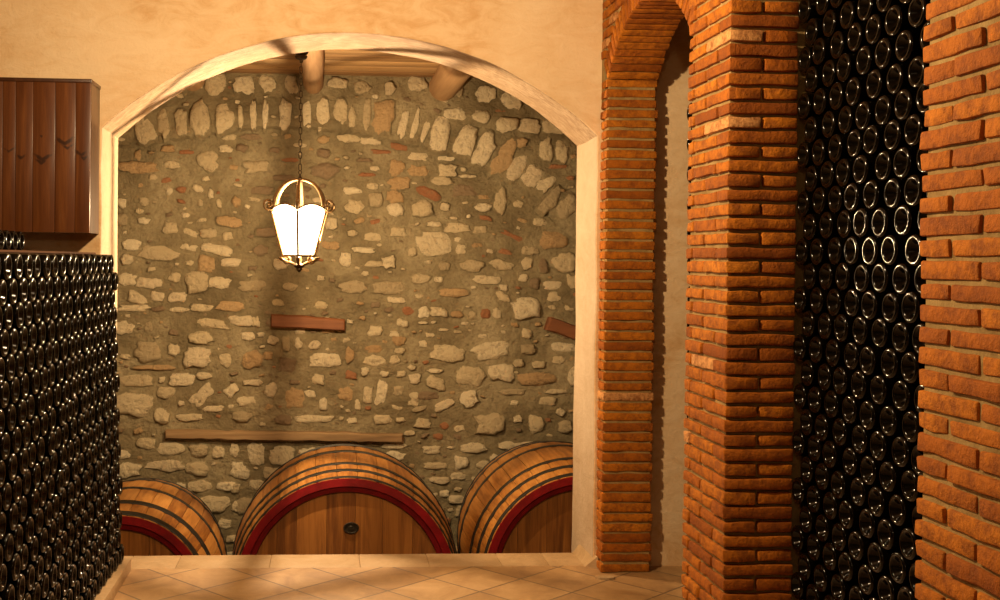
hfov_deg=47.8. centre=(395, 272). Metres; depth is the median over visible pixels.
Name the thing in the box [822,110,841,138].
wine bottle
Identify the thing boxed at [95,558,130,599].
kerb
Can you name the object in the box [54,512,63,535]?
wine bottle
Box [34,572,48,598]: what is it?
wine bottle
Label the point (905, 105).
wine bottle
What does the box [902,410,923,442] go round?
wine bottle
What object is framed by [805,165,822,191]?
wine bottle
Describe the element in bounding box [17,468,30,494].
wine bottle
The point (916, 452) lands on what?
wine bottle
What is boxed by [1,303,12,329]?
wine bottle
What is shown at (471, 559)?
threshold
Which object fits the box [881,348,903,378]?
wine bottle
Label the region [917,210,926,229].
wine bottle
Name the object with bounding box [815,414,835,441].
wine bottle
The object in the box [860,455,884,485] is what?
wine bottle
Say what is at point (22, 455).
wine bottle
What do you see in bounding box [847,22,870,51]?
wine bottle
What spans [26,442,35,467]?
wine bottle
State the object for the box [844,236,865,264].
wine bottle
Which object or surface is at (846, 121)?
wine bottle
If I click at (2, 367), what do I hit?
wine bottle
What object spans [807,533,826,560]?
wine bottle
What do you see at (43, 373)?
wine bottle
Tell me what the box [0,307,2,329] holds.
wine bottle
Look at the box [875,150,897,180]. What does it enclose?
wine bottle
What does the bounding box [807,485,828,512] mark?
wine bottle
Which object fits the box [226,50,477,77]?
ceiling
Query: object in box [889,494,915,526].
wine bottle
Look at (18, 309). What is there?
wine bottle
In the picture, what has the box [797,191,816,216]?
wine bottle
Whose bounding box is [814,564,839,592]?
wine bottle
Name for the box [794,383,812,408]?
wine bottle
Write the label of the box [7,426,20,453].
wine bottle
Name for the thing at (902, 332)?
wine bottle
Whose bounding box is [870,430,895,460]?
wine bottle
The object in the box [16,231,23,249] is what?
wine bottle
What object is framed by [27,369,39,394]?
wine bottle
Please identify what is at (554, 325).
lintel
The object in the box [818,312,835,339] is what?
wine bottle
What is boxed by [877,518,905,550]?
wine bottle
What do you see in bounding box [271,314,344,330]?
lintel
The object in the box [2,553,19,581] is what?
wine bottle
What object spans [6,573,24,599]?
wine bottle
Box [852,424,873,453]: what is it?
wine bottle
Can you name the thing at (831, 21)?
wine bottle
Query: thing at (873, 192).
wine bottle
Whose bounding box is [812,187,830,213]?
wine bottle
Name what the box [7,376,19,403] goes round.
wine bottle
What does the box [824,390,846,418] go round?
wine bottle
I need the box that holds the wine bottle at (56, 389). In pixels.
[50,383,60,406]
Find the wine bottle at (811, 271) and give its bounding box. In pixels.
[803,263,821,289]
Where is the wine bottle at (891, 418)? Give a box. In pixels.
[880,405,905,436]
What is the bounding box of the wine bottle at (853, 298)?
[844,288,863,317]
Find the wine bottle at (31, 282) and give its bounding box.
[26,277,35,302]
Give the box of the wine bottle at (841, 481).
[831,470,861,498]
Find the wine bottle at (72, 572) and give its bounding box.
[64,563,76,586]
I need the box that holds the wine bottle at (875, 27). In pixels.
[866,14,896,44]
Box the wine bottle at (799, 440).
[792,429,809,455]
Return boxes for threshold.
[124,553,583,568]
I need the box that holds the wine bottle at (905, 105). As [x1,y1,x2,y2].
[894,88,921,120]
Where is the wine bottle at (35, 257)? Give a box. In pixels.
[28,253,40,278]
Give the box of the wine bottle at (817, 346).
[809,336,828,363]
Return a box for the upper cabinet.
[0,77,100,233]
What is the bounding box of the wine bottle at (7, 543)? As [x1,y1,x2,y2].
[0,533,13,561]
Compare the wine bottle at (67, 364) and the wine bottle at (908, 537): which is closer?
the wine bottle at (908, 537)
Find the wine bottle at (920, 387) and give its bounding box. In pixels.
[914,384,923,412]
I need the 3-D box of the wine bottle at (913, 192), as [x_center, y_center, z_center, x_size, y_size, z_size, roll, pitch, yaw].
[1.588,-0.226,3.131,0.305,0.091,0.091,1,1,-4]
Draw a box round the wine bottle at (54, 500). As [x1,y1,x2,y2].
[46,494,58,518]
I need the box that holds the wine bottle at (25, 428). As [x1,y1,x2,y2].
[18,421,30,447]
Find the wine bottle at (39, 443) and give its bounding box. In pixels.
[30,436,44,461]
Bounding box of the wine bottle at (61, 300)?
[57,295,65,317]
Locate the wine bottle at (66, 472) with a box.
[61,463,69,486]
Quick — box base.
[278,257,319,265]
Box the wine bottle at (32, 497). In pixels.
[21,488,38,514]
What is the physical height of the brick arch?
3.166 m
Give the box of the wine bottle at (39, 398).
[33,391,44,415]
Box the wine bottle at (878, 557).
[868,542,895,572]
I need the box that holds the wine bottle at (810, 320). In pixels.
[802,310,820,336]
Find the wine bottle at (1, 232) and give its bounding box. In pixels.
[0,230,3,249]
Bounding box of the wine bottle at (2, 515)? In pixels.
[0,511,5,539]
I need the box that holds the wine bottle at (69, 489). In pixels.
[64,481,73,504]
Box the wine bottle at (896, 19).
[885,4,921,36]
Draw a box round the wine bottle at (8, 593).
[0,584,14,599]
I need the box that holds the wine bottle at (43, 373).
[38,366,47,390]
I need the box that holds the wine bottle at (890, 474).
[879,461,912,492]
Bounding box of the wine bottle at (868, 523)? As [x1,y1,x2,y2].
[859,508,883,538]
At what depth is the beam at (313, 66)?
7.22 m
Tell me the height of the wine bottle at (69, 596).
0.092 m
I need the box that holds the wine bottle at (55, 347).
[51,340,58,363]
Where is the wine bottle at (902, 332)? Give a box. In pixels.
[892,321,916,353]
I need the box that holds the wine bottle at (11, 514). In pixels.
[3,503,17,530]
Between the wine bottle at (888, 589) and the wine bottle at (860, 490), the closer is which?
the wine bottle at (888, 589)
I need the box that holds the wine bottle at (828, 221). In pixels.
[819,211,840,238]
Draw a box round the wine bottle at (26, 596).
[22,592,30,599]
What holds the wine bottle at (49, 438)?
on the wine bottles at (97, 549)
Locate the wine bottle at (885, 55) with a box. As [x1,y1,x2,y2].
[875,38,910,68]
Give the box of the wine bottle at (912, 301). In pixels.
[901,291,925,323]
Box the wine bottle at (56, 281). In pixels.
[52,275,60,298]
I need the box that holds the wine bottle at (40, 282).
[35,276,44,300]
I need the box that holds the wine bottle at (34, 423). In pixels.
[25,415,39,440]
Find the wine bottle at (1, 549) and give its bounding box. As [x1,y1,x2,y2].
[0,544,2,568]
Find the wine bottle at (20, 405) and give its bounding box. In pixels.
[13,399,26,425]
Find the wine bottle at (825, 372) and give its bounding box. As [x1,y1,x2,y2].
[818,363,836,390]
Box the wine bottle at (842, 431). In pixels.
[832,417,857,446]
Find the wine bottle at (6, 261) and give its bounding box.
[0,253,11,279]
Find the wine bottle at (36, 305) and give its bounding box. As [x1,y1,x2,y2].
[31,299,41,323]
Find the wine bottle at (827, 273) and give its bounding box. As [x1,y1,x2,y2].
[819,263,837,289]
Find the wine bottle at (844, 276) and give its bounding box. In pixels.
[835,262,857,290]
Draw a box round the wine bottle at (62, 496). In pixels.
[54,487,65,510]
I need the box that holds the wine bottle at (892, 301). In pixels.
[882,292,904,323]
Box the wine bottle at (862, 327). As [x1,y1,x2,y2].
[852,315,874,345]
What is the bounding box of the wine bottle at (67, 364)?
[62,357,71,379]
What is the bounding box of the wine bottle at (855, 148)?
[847,129,867,157]
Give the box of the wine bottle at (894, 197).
[884,178,906,208]
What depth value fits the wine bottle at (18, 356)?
3.79 m
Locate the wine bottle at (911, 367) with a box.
[901,351,924,383]
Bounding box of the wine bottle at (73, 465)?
[67,457,77,479]
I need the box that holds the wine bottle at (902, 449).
[892,436,917,467]
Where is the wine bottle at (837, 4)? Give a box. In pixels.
[830,0,858,8]
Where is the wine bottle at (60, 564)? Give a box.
[51,555,63,579]
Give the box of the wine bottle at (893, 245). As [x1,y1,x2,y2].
[881,234,908,265]
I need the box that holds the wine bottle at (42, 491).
[36,482,46,506]
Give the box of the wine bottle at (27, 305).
[22,300,31,325]
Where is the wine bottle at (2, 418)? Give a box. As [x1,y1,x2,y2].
[0,409,4,436]
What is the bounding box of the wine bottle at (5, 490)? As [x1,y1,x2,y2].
[0,482,11,510]
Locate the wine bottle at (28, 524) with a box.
[17,516,33,542]
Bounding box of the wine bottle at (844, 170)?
[836,158,855,186]
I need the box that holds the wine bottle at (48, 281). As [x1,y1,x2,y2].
[44,276,52,299]
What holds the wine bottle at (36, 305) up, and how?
on the wine bottles at (97, 549)
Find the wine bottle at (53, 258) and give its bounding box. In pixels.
[48,254,57,277]
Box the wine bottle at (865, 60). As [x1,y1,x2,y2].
[856,45,879,75]
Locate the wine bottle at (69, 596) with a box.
[60,588,72,599]
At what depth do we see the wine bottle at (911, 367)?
3.13 m
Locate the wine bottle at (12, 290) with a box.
[5,278,17,304]
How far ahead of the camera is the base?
6.24 m
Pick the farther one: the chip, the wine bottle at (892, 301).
the chip
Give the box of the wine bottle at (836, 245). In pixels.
[828,237,847,264]
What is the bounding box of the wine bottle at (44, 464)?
[35,456,49,480]
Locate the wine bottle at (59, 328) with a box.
[53,318,63,340]
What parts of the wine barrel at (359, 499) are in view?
bung plate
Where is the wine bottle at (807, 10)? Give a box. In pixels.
[798,0,823,23]
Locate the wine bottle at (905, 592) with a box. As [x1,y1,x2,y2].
[897,586,917,599]
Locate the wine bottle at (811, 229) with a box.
[803,213,822,239]
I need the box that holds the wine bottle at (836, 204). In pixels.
[828,185,845,213]
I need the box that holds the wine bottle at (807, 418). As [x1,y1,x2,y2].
[800,409,818,435]
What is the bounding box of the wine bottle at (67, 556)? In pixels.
[61,547,71,570]
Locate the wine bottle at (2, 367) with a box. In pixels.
[0,357,4,384]
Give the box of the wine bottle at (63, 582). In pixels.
[56,572,67,595]
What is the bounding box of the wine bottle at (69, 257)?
[58,253,73,275]
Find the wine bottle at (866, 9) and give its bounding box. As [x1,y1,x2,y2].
[857,0,886,21]
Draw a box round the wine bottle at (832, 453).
[823,440,846,468]
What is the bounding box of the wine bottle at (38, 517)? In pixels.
[26,508,42,533]
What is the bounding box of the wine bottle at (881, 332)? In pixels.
[871,317,894,347]
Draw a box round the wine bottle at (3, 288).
[0,279,6,306]
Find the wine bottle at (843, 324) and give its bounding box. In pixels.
[834,314,855,342]
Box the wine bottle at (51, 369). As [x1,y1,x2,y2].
[44,363,54,386]
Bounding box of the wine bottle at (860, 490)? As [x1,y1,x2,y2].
[851,477,873,506]
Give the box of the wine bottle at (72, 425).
[66,417,76,439]
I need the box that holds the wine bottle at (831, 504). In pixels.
[823,491,851,519]
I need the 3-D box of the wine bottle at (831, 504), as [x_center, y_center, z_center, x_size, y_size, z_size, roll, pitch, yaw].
[1.547,0.755,3.623,0.306,0.091,0.093,1,1,-3]
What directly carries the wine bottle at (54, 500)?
on the wine bottle at (51, 529)
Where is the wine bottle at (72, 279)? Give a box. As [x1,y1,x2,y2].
[68,274,76,295]
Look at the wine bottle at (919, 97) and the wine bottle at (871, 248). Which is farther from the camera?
the wine bottle at (871, 248)
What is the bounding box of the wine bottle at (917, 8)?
[908,0,930,27]
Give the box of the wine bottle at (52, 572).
[43,563,56,587]
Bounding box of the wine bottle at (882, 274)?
[872,262,895,292]
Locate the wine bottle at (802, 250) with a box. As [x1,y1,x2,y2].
[795,238,812,264]
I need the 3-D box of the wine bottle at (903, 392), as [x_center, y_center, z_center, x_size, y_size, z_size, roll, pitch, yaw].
[1.585,0.353,3.200,0.305,0.092,0.092,1,1,-4]
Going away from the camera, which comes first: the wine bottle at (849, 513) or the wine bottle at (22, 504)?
the wine bottle at (849, 513)
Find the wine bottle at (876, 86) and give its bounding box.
[866,69,891,99]
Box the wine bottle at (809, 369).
[801,359,821,385]
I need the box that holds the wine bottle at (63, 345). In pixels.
[57,338,67,360]
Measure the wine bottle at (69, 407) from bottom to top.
0.092 m
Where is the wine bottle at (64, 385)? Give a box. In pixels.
[59,380,68,402]
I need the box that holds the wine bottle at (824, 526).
[815,514,839,541]
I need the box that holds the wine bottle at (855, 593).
[849,585,878,599]
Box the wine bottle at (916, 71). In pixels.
[908,55,929,88]
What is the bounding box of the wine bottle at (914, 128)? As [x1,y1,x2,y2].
[904,114,928,146]
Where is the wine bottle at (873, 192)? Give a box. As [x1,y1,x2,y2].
[863,179,887,209]
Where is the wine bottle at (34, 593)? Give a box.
[25,582,39,599]
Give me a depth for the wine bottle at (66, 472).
4.41 m
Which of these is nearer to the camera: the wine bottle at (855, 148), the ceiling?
the wine bottle at (855, 148)
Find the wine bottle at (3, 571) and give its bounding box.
[0,563,6,591]
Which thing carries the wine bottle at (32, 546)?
on the wine bottles at (97, 549)
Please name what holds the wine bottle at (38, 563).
on the wine bottle at (34, 593)
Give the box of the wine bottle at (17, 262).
[9,253,22,279]
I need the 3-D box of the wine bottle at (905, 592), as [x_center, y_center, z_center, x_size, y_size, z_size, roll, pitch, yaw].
[1.575,0.927,3.145,0.305,0.092,0.092,1,1,-4]
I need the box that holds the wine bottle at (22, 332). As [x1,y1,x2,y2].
[15,325,27,351]
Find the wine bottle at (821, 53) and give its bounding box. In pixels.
[812,37,833,64]
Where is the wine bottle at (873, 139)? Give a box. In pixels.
[863,125,887,154]
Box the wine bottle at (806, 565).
[798,553,823,580]
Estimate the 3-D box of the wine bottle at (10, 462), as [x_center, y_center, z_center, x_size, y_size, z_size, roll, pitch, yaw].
[-1.409,0.640,3.675,0.305,0.092,0.092,1,1,-5]
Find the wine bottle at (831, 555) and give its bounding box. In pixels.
[823,542,841,570]
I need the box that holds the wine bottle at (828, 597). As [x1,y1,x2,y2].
[824,594,834,599]
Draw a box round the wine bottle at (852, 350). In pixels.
[844,341,872,370]
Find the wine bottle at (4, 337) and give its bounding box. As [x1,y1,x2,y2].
[0,329,8,356]
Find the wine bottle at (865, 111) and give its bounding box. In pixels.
[855,101,878,130]
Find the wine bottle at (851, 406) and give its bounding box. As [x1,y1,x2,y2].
[842,395,864,423]
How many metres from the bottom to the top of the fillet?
0.085 m
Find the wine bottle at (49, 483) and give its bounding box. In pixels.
[40,475,53,499]
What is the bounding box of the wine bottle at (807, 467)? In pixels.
[800,456,823,482]
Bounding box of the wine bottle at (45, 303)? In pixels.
[40,298,50,322]
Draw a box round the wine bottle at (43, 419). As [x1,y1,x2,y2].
[38,411,47,435]
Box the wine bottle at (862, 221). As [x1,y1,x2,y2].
[853,208,874,237]
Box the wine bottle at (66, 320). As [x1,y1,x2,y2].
[61,316,70,338]
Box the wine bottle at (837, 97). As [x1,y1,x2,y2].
[829,82,848,110]
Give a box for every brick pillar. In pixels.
[681,0,812,599]
[914,0,999,599]
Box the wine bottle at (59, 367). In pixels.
[54,360,63,383]
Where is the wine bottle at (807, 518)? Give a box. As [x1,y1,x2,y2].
[799,506,824,532]
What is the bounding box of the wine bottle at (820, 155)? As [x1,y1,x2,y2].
[812,139,829,165]
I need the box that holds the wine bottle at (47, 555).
[37,545,51,570]
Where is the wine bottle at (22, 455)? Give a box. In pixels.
[15,447,27,474]
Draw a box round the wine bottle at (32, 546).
[25,535,37,561]
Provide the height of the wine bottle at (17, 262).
0.091 m
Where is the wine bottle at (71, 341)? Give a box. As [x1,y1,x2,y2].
[66,335,74,357]
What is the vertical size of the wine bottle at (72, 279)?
0.092 m
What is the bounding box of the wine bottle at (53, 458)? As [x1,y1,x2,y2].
[47,451,56,474]
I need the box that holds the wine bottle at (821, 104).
[813,88,832,114]
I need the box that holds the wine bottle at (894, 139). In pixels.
[884,119,911,150]
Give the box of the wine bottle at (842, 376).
[833,366,854,394]
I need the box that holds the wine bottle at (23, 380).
[17,372,28,398]
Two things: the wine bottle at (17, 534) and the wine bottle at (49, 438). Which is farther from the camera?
the wine bottle at (49, 438)
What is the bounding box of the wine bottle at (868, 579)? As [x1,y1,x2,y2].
[858,564,890,594]
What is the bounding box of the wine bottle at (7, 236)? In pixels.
[2,230,10,249]
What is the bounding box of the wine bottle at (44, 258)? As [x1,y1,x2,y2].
[38,254,50,277]
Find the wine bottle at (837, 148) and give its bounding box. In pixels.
[828,134,851,162]
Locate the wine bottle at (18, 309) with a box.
[11,301,23,327]
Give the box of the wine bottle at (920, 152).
[916,147,927,173]
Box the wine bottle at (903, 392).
[892,380,918,411]
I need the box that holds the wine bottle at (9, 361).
[2,353,14,380]
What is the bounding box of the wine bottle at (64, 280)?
[60,275,68,296]
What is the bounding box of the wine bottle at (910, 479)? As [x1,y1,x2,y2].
[901,469,922,502]
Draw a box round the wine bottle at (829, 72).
[822,59,840,86]
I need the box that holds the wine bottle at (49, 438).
[41,431,54,455]
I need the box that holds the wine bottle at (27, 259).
[19,253,32,278]
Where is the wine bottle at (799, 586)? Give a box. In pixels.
[791,572,814,598]
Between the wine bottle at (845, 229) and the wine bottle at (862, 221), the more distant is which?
the wine bottle at (845, 229)
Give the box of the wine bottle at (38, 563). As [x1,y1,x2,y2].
[27,555,42,580]
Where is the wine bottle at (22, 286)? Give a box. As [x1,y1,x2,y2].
[16,277,27,302]
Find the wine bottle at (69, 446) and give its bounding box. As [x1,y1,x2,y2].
[65,440,73,462]
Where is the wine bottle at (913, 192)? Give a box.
[904,174,927,206]
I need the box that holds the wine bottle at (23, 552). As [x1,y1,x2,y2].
[13,543,27,570]
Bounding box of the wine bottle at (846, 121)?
[838,105,857,134]
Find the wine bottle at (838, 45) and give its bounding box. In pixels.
[830,30,857,59]
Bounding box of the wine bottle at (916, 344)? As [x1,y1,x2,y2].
[912,323,924,354]
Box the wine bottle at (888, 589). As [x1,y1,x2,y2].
[878,575,910,599]
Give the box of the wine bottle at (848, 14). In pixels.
[840,0,862,29]
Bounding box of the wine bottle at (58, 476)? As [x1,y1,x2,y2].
[53,469,63,492]
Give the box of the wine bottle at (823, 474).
[815,463,843,490]
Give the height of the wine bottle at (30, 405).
0.092 m
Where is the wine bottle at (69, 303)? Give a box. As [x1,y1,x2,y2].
[65,295,72,316]
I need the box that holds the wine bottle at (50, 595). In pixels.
[40,591,53,599]
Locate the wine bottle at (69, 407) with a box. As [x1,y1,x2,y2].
[64,399,72,421]
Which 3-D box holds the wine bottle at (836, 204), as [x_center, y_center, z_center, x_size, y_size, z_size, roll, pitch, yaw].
[1.562,-0.234,3.619,0.305,0.091,0.091,1,1,-4]
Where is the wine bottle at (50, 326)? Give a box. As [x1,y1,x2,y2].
[45,319,54,342]
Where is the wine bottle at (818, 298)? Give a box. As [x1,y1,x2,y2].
[810,287,829,313]
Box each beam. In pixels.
[187,81,204,90]
[302,51,323,93]
[429,65,470,100]
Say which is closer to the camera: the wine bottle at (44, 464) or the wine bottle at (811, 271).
the wine bottle at (811, 271)
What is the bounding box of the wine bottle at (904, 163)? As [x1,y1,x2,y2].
[893,147,922,178]
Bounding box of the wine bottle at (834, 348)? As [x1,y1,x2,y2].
[826,339,846,366]
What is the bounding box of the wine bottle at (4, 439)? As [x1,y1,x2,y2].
[0,432,9,459]
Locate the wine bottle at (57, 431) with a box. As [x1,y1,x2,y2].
[53,426,60,449]
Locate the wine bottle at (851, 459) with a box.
[842,447,871,475]
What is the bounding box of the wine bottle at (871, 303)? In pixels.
[861,290,886,319]
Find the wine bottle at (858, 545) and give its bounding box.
[848,531,878,560]
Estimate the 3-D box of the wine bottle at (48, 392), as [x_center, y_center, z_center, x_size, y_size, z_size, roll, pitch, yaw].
[-1.440,0.471,4.160,0.305,0.092,0.092,1,1,-5]
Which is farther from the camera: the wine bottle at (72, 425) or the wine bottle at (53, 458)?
the wine bottle at (72, 425)
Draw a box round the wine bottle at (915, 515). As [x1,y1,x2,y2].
[912,506,921,536]
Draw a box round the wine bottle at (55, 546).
[47,537,60,561]
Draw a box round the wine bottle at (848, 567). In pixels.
[838,552,868,581]
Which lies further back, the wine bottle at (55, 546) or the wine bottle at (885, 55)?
the wine bottle at (55, 546)
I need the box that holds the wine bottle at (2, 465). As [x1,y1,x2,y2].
[0,459,5,487]
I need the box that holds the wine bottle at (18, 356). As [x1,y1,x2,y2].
[13,350,23,376]
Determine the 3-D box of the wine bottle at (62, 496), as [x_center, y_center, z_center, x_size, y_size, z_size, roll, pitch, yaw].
[-1.440,0.880,4.336,0.305,0.092,0.092,1,1,-5]
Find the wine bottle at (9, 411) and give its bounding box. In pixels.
[2,404,15,431]
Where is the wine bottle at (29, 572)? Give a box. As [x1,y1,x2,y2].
[20,564,34,590]
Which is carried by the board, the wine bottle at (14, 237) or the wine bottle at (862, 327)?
the wine bottle at (14, 237)
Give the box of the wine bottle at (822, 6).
[816,0,835,15]
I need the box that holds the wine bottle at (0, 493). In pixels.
[0,493,1,512]
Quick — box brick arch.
[596,0,698,572]
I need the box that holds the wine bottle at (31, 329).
[25,323,36,347]
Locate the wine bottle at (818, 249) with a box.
[810,238,830,264]
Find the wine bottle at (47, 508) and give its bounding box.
[38,501,51,525]
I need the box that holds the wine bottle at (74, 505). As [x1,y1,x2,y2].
[69,498,77,520]
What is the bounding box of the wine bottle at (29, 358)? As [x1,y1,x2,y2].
[23,347,34,372]
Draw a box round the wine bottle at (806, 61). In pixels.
[799,46,823,72]
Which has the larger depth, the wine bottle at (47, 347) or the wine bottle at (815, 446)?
the wine bottle at (47, 347)
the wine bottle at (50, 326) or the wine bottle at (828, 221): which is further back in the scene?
the wine bottle at (50, 326)
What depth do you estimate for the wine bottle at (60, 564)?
4.28 m
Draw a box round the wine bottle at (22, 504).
[16,496,26,522]
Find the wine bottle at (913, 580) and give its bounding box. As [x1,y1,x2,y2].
[909,562,920,591]
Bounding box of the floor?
[113,566,684,599]
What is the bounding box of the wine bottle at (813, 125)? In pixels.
[804,116,827,142]
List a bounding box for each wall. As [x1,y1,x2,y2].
[0,0,692,565]
[116,73,576,554]
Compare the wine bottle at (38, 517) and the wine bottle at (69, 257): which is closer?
the wine bottle at (38, 517)
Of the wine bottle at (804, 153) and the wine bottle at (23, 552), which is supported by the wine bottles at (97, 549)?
the wine bottle at (23, 552)
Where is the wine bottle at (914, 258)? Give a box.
[905,234,926,266]
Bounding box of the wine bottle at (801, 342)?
[793,334,812,360]
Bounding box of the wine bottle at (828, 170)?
[820,160,838,188]
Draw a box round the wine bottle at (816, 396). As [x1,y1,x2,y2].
[808,386,827,413]
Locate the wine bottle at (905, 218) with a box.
[894,204,919,236]
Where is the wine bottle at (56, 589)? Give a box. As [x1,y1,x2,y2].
[48,581,60,599]
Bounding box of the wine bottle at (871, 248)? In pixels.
[862,236,883,265]
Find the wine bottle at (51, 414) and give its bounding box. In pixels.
[46,407,55,430]
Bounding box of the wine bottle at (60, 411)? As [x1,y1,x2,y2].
[53,402,65,425]
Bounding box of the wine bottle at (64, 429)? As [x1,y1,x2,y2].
[59,422,67,444]
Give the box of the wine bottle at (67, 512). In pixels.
[59,505,71,528]
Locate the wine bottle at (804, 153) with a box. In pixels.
[797,142,814,168]
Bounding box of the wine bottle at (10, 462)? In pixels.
[3,453,16,480]
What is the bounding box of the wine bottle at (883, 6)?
[876,0,903,12]
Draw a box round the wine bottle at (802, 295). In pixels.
[794,286,811,312]
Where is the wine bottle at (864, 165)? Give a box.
[853,154,877,183]
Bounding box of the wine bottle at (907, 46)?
[895,29,922,61]
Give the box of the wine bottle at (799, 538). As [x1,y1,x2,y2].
[791,525,811,551]
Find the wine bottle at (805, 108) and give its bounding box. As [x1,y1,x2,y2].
[797,93,823,119]
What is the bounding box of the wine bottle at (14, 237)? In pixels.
[10,231,17,249]
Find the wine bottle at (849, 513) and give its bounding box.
[839,500,868,529]
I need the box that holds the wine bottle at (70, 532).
[63,523,73,545]
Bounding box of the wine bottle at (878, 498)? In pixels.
[868,486,902,517]
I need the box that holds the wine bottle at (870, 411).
[860,400,885,430]
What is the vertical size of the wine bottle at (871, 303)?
0.092 m
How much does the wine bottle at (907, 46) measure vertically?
0.092 m
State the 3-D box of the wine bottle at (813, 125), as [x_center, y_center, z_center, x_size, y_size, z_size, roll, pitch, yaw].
[1.549,-0.481,3.796,0.306,0.091,0.093,1,1,-3]
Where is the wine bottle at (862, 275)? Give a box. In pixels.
[854,263,874,292]
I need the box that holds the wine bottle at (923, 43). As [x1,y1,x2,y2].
[920,20,929,49]
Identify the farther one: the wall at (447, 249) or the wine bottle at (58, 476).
the wall at (447, 249)
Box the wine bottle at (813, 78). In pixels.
[805,66,831,92]
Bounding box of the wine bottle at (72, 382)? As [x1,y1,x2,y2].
[67,376,76,398]
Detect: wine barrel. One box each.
[118,478,226,555]
[232,444,456,554]
[457,441,572,553]
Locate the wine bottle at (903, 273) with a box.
[892,263,916,294]
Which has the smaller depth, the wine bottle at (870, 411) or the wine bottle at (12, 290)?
the wine bottle at (870, 411)
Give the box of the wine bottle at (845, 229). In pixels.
[837,209,856,237]
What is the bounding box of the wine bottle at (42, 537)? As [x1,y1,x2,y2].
[33,527,47,552]
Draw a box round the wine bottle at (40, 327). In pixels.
[35,321,45,345]
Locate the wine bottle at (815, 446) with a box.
[808,434,824,461]
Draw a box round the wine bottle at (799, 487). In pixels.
[792,477,816,503]
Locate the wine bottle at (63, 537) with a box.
[56,530,66,553]
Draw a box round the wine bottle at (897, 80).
[886,63,915,94]
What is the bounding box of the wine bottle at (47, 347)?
[42,342,51,365]
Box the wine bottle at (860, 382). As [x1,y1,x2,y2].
[851,370,873,399]
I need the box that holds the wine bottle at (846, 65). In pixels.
[837,53,867,81]
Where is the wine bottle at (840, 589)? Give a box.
[831,573,858,599]
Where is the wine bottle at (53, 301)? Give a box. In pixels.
[49,296,57,319]
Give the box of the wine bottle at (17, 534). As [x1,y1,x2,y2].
[5,524,22,551]
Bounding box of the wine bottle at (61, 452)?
[54,445,66,468]
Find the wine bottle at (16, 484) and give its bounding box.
[4,475,21,502]
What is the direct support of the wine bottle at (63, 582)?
on the wine bottle
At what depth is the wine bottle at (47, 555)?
4.09 m
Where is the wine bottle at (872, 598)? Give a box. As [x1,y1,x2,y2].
[869,597,879,599]
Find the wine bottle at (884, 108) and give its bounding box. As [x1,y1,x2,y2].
[875,95,897,125]
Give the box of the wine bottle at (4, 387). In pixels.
[0,380,8,408]
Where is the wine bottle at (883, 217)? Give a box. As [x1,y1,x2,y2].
[872,207,897,237]
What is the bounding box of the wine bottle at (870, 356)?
[860,345,886,375]
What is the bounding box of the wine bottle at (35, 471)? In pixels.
[28,463,40,487]
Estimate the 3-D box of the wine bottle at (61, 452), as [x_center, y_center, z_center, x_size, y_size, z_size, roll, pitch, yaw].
[-1.439,0.714,4.336,0.305,0.092,0.092,1,1,-5]
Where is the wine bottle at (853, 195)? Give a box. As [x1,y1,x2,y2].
[844,182,866,211]
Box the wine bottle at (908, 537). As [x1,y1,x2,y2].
[899,527,921,560]
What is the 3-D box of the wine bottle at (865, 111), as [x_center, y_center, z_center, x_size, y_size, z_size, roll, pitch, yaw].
[1.575,-0.478,3.433,0.305,0.091,0.092,1,1,-3]
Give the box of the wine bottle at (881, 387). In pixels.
[870,374,903,404]
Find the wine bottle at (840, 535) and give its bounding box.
[832,522,860,551]
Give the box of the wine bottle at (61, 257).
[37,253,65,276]
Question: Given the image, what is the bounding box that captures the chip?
[595,575,613,579]
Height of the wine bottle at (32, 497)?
0.092 m
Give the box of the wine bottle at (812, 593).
[806,583,831,599]
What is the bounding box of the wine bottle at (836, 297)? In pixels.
[827,288,847,316]
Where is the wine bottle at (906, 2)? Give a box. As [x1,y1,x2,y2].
[899,0,911,4]
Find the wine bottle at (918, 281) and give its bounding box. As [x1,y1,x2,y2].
[914,264,925,293]
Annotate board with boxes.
[0,250,95,253]
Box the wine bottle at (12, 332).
[7,328,17,354]
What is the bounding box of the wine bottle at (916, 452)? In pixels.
[911,444,922,476]
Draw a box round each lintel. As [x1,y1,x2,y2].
[165,429,402,442]
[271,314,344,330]
[544,317,574,338]
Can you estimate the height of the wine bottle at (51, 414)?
0.092 m
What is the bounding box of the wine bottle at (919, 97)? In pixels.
[916,82,928,113]
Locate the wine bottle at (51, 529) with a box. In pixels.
[43,519,55,543]
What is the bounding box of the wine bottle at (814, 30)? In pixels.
[805,18,825,44]
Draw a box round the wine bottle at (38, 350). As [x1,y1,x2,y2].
[33,345,43,369]
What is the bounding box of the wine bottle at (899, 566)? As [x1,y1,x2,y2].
[889,551,915,584]
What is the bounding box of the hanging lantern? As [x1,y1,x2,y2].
[263,52,334,271]
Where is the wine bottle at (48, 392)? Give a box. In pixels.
[43,387,52,411]
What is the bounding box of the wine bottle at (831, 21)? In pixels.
[822,9,848,37]
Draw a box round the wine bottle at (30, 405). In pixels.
[24,394,34,419]
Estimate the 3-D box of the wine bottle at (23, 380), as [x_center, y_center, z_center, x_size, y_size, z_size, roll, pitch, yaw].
[-1.427,0.390,3.850,0.305,0.092,0.092,1,1,-5]
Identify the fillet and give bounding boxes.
[572,544,597,568]
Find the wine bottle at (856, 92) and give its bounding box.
[846,77,877,105]

